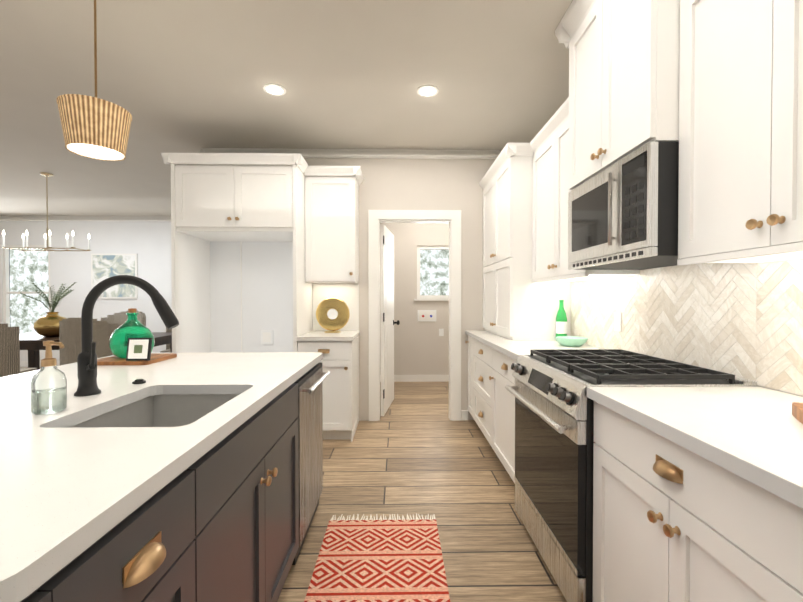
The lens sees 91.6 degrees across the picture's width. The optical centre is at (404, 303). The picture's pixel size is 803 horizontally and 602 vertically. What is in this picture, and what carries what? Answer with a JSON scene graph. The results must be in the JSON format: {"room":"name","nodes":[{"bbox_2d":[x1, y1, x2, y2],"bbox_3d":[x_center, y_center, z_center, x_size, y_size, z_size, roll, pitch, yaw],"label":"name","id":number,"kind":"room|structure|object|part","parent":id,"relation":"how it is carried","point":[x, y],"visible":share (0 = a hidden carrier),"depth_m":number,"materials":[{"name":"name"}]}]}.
{"room":"kitchen","nodes":[
{"label":"kitchen","id":0,"kind":"room"},
{"bbox_2d":[0,221,171,360],"bbox_3d":[-5.525,-0.224,7.194,7.100,2.740,0.120,0,1,-1],"label":"wall","id":1,"kind":"structure","parent":0,"point":[149,243],"depth_m":7.13,"materials":[{"name":"white paint"}]},
{"bbox_2d":[2,245,50,333],"bbox_3d":[-6.889,-0.148,7.147,0.950,1.850,0.130,0,1,-1],"label":"dining room window","id":2,"kind":"structure","parent":1,"relation":"in","point":[23,313],"depth_m":7.21,"materials":[{"name":"white glass"}]},
{"bbox_2d":[20,361,59,366],"bbox_3d":[-5.574,1.097,7.141,7.000,0.100,0.014,0,1,-1],"label":"baseboard","id":3,"kind":"structure","parent":1,"relation":"attached to","point":[22,363],"depth_m":7.11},
{"bbox_2d":[0,216,170,221],"bbox_3d":[-5.573,-1.548,7.082,7.000,0.090,0.071,0,1,-1],"label":"crown molding","id":4,"kind":"structure","parent":1,"relation":"attached to","point":[2,218],"depth_m":7.07,"materials":[{"name":"white wood"}]},
{"bbox_2d":[91,254,137,298],"bbox_3d":[-5.283,-0.503,7.116,0.820,0.820,0.032,0,1,-1],"label":"picture","id":5,"kind":"object","parent":1,"relation":"attached to","point":[104,266],"visible":0.82,"depth_m":7.10},
{"bbox_2d":[0,0,572,216],"bbox_3d":[-3.643,-1.560,1.998,11.090,0.060,11.100,0,1,-1],"label":"ceiling","id":6,"kind":"structure","parent":0,"point":[184,76],"depth_m":2.68,"materials":[{"name":"paint"}]},
{"bbox_2d":[1,172,91,250],"bbox_3d":[-4.293,-1.105,4.693,0.848,0.915,0.286,0,1,-1],"label":"chandelier","id":7,"kind":"object","parent":6,"relation":"hanging from","point":[48,247],"visible":1,"depth_m":4.69,"materials":[{"name":"gold metal"}]},
{"bbox_2d":[56,0,131,160],"bbox_3d":[-1.470,-1.125,1.859,0.283,0.808,0.283,0,1,-1],"label":"pendant lamp","id":8,"kind":"object","parent":6,"relation":"hanging from","point":[95,127],"visible":1,"depth_m":1.78,"materials":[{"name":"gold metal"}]},
{"bbox_2d":[263,83,285,95],"bbox_3d":[-0.931,-1.536,2.804,0.154,0.008,0.154,0,1,-10],"label":"recessed light","id":9,"kind":"object","parent":6,"relation":"in","point":[278,90],"depth_m":2.80,"materials":[{"name":"white"}]},
{"bbox_2d":[417,85,437,96],"bbox_3d":[0.169,-1.536,2.822,0.154,0.008,0.154,0,1,-10],"label":"recessed light","id":10,"kind":"object","parent":6,"relation":"in","point":[422,91],"depth_m":2.82,"materials":[{"name":"white"}]},
{"bbox_2d":[20,367,566,601],"bbox_3d":[-3.643,1.239,2.032,11.090,0.060,11.100,0,1,-1],"label":"floor","id":11,"kind":"structure","parent":0,"point":[414,450],"depth_m":2.45,"materials":[{"name":"brown wood"}]},
{"bbox_2d":[0,323,36,376],"bbox_3d":[-4.139,0.658,3.904,0.648,1.056,0.525,0,1,-1],"label":"dining chair","id":12,"kind":"object","parent":11,"relation":"on","point":[9,351],"visible":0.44,"depth_m":3.81,"materials":[{"name":"grey fabric"}]},
{"bbox_2d":[59,318,119,365],"bbox_3d":[-3.120,0.658,3.971,0.648,1.056,0.525,0,1,-1],"label":"dining chair","id":13,"kind":"object","parent":11,"relation":"on","point":[70,335],"visible":0.17,"depth_m":3.74,"materials":[{"name":"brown fabric"}]},
{"bbox_2d":[20,332,171,369],"bbox_3d":[-3.985,0.785,4.821,2.100,0.780,1.000,0,1,-1],"label":"dining table","id":14,"kind":"object","parent":11,"relation":"on","point":[32,343],"visible":0.31,"depth_m":4.75,"materials":[{"name":"brown wood"}]},
{"bbox_2d":[20,282,76,336],"bbox_3d":[-4.251,0.064,4.719,0.458,0.663,0.454,0,1,-1],"label":"vase","id":15,"kind":"object","parent":14,"relation":"on","point":[47,325],"visible":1,"depth_m":4.62,"materials":[{"name":"gold metal"}]},
{"bbox_2d":[101,311,145,325],"bbox_3d":[-4.150,0.636,5.729,0.648,1.056,0.525,0,1,-1],"label":"dining chair","id":16,"kind":"object","parent":11,"relation":"on","point":[120,318],"visible":0.23,"depth_m":5.89,"materials":[{"name":"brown fabric"}]},
{"bbox_2d":[160,327,171,352],"bbox_3d":[-3.200,0.636,5.745,0.648,1.056,0.525,0,1,-1],"label":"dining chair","id":17,"kind":"object","parent":11,"relation":"on","point":[167,350],"depth_m":5.77,"materials":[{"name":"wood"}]},
{"bbox_2d":[8,356,329,601],"bbox_3d":[-0.998,0.778,1.381,1.158,0.878,1.897,0,1,-1],"label":"kitchen island","id":18,"kind":"object","parent":11,"relation":"on","point":[190,477],"depth_m":1.07,"materials":[{"name":"grey paint"}]},
{"bbox_2d":[0,352,322,601],"bbox_3d":[-1.057,0.320,1.374,1.180,0.063,1.933,0,1,-1],"label":"island countertop","id":19,"kind":"structure","parent":18,"relation":"on","point":[62,480],"depth_m":0.86,"materials":[{"name":"white stone"}]},
{"bbox_2d":[31,340,66,414],"bbox_3d":[-0.997,0.205,1.109,0.100,0.202,0.075,0,1,-1],"label":"soap dispenser","id":20,"kind":"object","parent":19,"relation":"on","point":[49,388],"visible":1,"depth_m":1.09,"materials":[{"name":"clear glass"}]},
{"bbox_2d":[74,275,178,395],"bbox_3d":[-0.931,0.103,1.304,0.340,0.400,0.090,0,1,-1],"label":"faucet","id":21,"kind":"object","parent":19,"relation":"on","point":[87,369],"visible":1,"depth_m":1.30,"materials":[{"name":"black metal"}]},
{"bbox_2d":[97,353,176,364],"bbox_3d":[-1.392,0.285,2.018,0.290,0.018,0.280,0,1,-1],"label":"decorative board","id":22,"kind":"object","parent":19,"relation":"on","point":[154,358],"visible":0.71,"depth_m":1.94,"materials":[{"name":"brown wood"}]},
{"bbox_2d":[109,308,154,357],"bbox_3d":[-1.418,0.149,2.036,0.196,0.252,0.196,0,1,-1],"label":"jar","id":23,"kind":"object","parent":22,"relation":"on","point":[132,326],"visible":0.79,"depth_m":1.98,"materials":[{"name":"green glass"}]},
{"bbox_2d":[126,338,151,360],"bbox_3d":[-1.296,0.225,1.925,0.110,0.117,0.065,0,1,-1],"label":"photo frame","id":24,"kind":"object","parent":22,"relation":"on","point":[138,349],"visible":0.94,"depth_m":1.90,"materials":[{"name":"white paper"}]},
{"bbox_3d":[-1.008,0.294,1.484,0.044,0.014,0.043,0,1,-1],"label":"air switch button","id":25,"kind":"part","parent":19,"relation":"part of","materials":[{"name":"black metal"}]},
{"bbox_2d":[161,153,312,352],"bbox_3d":[-1.444,-0.032,3.592,1.150,2.445,0.677,0,1,-1],"label":"tall cabinet","id":26,"kind":"object","parent":11,"relation":"on","point":[240,283],"visible":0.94,"depth_m":3.48,"materials":[{"name":"white paint"}]},
{"bbox_2d":[297,284,359,441],"bbox_3d":[-0.679,0.497,3.626,0.475,1.385,0.648,0,1,-1],"label":"base cabinet","id":27,"kind":"object","parent":11,"relation":"on","point":[339,361],"visible":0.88,"depth_m":3.35,"materials":[{"name":"white paint"}]},
{"bbox_2d":[316,297,349,332],"bbox_3d":[-0.681,0.106,3.718,0.320,0.336,0.070,0,1,-1],"label":"disc","id":28,"kind":"object","parent":27,"relation":"on","point":[332,314],"visible":1,"depth_m":3.70,"materials":[{"name":"gold metal"}]},
{"bbox_2d":[304,513,449,601],"bbox_3d":[-0.106,1.213,1.353,0.592,0.008,1.775,0,1,-1],"label":"rug","id":29,"kind":"object","parent":11,"relation":"on","point":[381,560],"visible":1,"depth_m":1.81,"materials":[{"name":"red fabric"}]},
{"bbox_2d":[465,334,468,410],"bbox_3d":[0.959,0.748,3.827,0.621,0.878,0.308,0,1,-1],"label":"base cabinet","id":30,"kind":"object","parent":11,"relation":"on","point":[466,334],"depth_m":3.93,"materials":[{"name":"white paint"}]},
{"bbox_2d":[469,338,488,441],"bbox_3d":[0.967,0.755,3.314,0.621,0.878,0.842,0,1,-1],"label":"base cabinet","id":31,"kind":"object","parent":11,"relation":"on","point":[478,352],"depth_m":3.40,"materials":[{"name":"white paint"}]},
{"bbox_2d":[489,346,515,482],"bbox_3d":[0.980,0.764,2.585,0.621,0.878,0.737,0,1,-1],"label":"base cabinet","id":32,"kind":"object","parent":11,"relation":"on","point":[501,402],"depth_m":2.69,"materials":[{"name":"white paint"}]},
{"bbox_2d":[465,330,602,361],"bbox_3d":[0.956,0.300,3.093,0.640,0.036,1.765,0,1,-1],"label":"countertop","id":33,"kind":"structure","parent":32,"relation":"on","point":[513,349],"depth_m":2.75,"materials":[{"name":"white stone"}]},
{"bbox_2d":[483,140,570,339],"bbox_3d":[1.041,-0.463,3.452,0.471,1.480,1.031,0,1,-1],"label":"upper cabinet","id":34,"kind":"object","parent":33,"relation":"on","point":[515,307],"depth_m":3.01,"materials":[{"name":"white paint"}]},
{"bbox_2d":[556,300,566,336],"bbox_3d":[1.188,0.127,2.950,0.081,0.313,0.081,0,1,-1],"label":"bottle","id":35,"kind":"object","parent":33,"relation":"on","point":[561,323],"visible":0.73,"depth_m":2.92,"materials":[{"name":"green glass"}]},
{"bbox_2d":[555,336,587,346],"bbox_3d":[1.142,0.259,2.670,0.210,0.055,0.210,0,1,-1],"label":"bowl","id":36,"kind":"object","parent":33,"relation":"on","point":[572,341],"visible":1,"depth_m":2.61,"materials":[{"name":"ceramic"}]},
{"bbox_2d":[505,349,757,601],"bbox_3d":[0.930,0.735,1.823,0.728,0.954,0.776,0,1,-1],"label":"range","id":37,"kind":"object","parent":11,"relation":"on","point":[554,429],"visible":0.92,"depth_m":1.61,"materials":[{"name":"silver metal"}]},
{"bbox_2d":[593,402,788,601],"bbox_3d":[1.006,0.783,1.002,0.621,0.878,0.859,0,1,-1],"label":"base cabinet","id":38,"kind":"object","parent":11,"relation":"on","point":[697,494],"depth_m":1.00,"materials":[{"name":"white paint"}]},
{"bbox_2d":[587,386,802,509],"bbox_3d":[1.021,0.348,-0.813,0.640,0.036,4.478,0,1,-1],"label":"countertop","id":39,"kind":"structure","parent":38,"relation":"on","point":[753,433],"depth_m":1.00,"materials":[{"name":"white stone"}]},
{"bbox_2d":[792,402,802,423],"bbox_3d":[1.060,0.293,0.832,0.255,0.032,0.460,0,1,34],"label":"cutting board","id":40,"kind":"object","parent":39,"relation":"on","point":[797,410],"visible":1,"depth_m":1.04,"materials":[{"name":"brown wood"}]},
{"bbox_2d":[785,506,802,601],"bbox_3d":[1.019,0.793,0.219,0.621,0.878,0.951,0,1,-1],"label":"base cabinet","id":41,"kind":"object","parent":11,"relation":"on","point":[793,524],"depth_m":0.70,"materials":[{"name":"white paint"}]},
{"bbox_2d":[203,150,501,420],"bbox_3d":[-0.375,-0.185,4.000,3.290,2.740,0.100,0,1,-1],"label":"wall","id":42,"kind":"structure","parent":0,"point":[419,184],"depth_m":3.95,"materials":[{"name":"beige paint"}]},
{"bbox_2d":[304,166,363,283],"bbox_3d":[-0.663,-0.729,3.744,0.513,1.055,0.382,0,1,-1],"label":"upper cabinet","id":43,"kind":"object","parent":42,"relation":"attached to","point":[331,224],"visible":1,"depth_m":3.61,"materials":[{"name":"white paint"}]},
{"bbox_2d":[200,148,500,158],"bbox_3d":[-0.523,-1.509,3.895,2.990,0.090,0.070,0,1,-1],"label":"crown molding","id":44,"kind":"structure","parent":42,"relation":"attached to","point":[400,153],"depth_m":3.89,"materials":[{"name":"white wood"}]},
{"bbox_2d":[380,224,399,415],"bbox_3d":[-0.152,0.169,4.411,0.202,1.998,0.730,0,1,-1],"label":"door leaf","id":45,"kind":"structure","parent":42,"relation":"in","point":[387,303],"depth_m":4.24,"materials":[{"name":"white wood"}]},
{"bbox_2d":[368,210,460,420],"bbox_3d":[0.107,0.120,4.002,0.936,2.131,0.121,0,1,-1],"label":"door frame","id":46,"kind":"structure","parent":42,"relation":"attached to","point":[376,218],"depth_m":3.94,"materials":[{"name":"white wood"}]},
{"bbox_2d":[380,223,448,374],"bbox_3d":[0.513,-0.208,5.885,2.050,2.740,0.100,0,1,-1],"label":"wall","id":47,"kind":"structure","parent":0,"point":[421,347],"depth_m":5.81,"materials":[{"name":"beige paint"}]},
{"bbox_2d":[380,375,448,381],"bbox_3d":[0.515,1.113,5.843,1.849,0.100,0.014,0,1,-1],"label":"baseboard","id":48,"kind":"structure","parent":47,"relation":"attached to","point":[424,378],"depth_m":5.83,"materials":[{"name":"white wood"}]},
{"bbox_2d":[418,310,443,335],"bbox_3d":[0.394,0.288,5.823,0.390,0.390,0.029,0,1,-1],"label":"washer outlet box","id":49,"kind":"object","parent":47,"relation":"attached to","point":[426,315],"visible":1,"depth_m":5.82,"materials":[{"name":"white plastic"}]},
{"bbox_2d":[414,246,448,300],"bbox_3d":[0.568,-0.458,5.868,0.840,0.820,0.130,0,1,-1],"label":"laundry window","id":50,"kind":"structure","parent":47,"relation":"in","point":[432,273],"depth_m":5.93,"materials":[{"name":"white glass"}]},
{"bbox_2d":[573,259,802,396],"bbox_3d":[1.390,-0.141,0.414,0.120,2.740,7.330,0,1,-1],"label":"wall","id":51,"kind":"structure","parent":0,"point":[678,265],"depth_m":1.43,"materials":[{"name":"beige paint"}]},
{"bbox_2d":[535,112,639,283],"bbox_3d":[1.140,-0.680,2.568,0.302,1.024,0.856,0,1,-1],"label":"upper cabinet","id":52,"kind":"object","parent":51,"relation":"attached to","point":[551,207],"depth_m":2.60,"materials":[{"name":"white paint"}]},
{"bbox_2d":[563,0,678,195],"bbox_3d":[1.103,-1.062,1.783,0.402,0.912,0.698,0,1,-1],"label":"upper cabinet","id":53,"kind":"object","parent":51,"relation":"attached to","point":[623,97],"depth_m":1.67,"materials":[{"name":"white paint"}]},
{"bbox_2d":[568,142,678,269],"bbox_3d":[1.089,-0.393,1.791,0.429,0.420,0.692,0,1,-1],"label":"microwave","id":54,"kind":"object","parent":53,"relation":"attached to","point":[623,214],"visible":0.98,"depth_m":1.59,"materials":[{"name":"stainless steel"},{"name":"black glass"}]},
{"bbox_2d":[571,259,802,395],"bbox_3d":[1.309,0.062,1.478,0.004,0.478,3.056,0,1,-1],"label":"tile backsplash","id":55,"kind":"structure","parent":51,"relation":"attached to","point":[743,320],"depth_m":1.66,"materials":[{"name":"tile"}]},
{"bbox_2d":[614,312,620,331],"bbox_3d":[1.286,0.108,2.356,0.006,0.115,0.070,0,1,-1],"label":"outlet","id":56,"kind":"object","parent":55,"relation":"attached to","point":[617,321],"visible":1,"depth_m":2.35,"materials":[{"name":"white plastic"}]},
{"bbox_2d":[675,0,802,264],"bbox_3d":[1.166,-0.661,1.047,0.302,1.024,0.779,0,1,-1],"label":"upper cabinet","id":57,"kind":"object","parent":51,"relation":"attached to","point":[714,88],"depth_m":1.19,"materials":[{"name":"white paint"}]}
]}

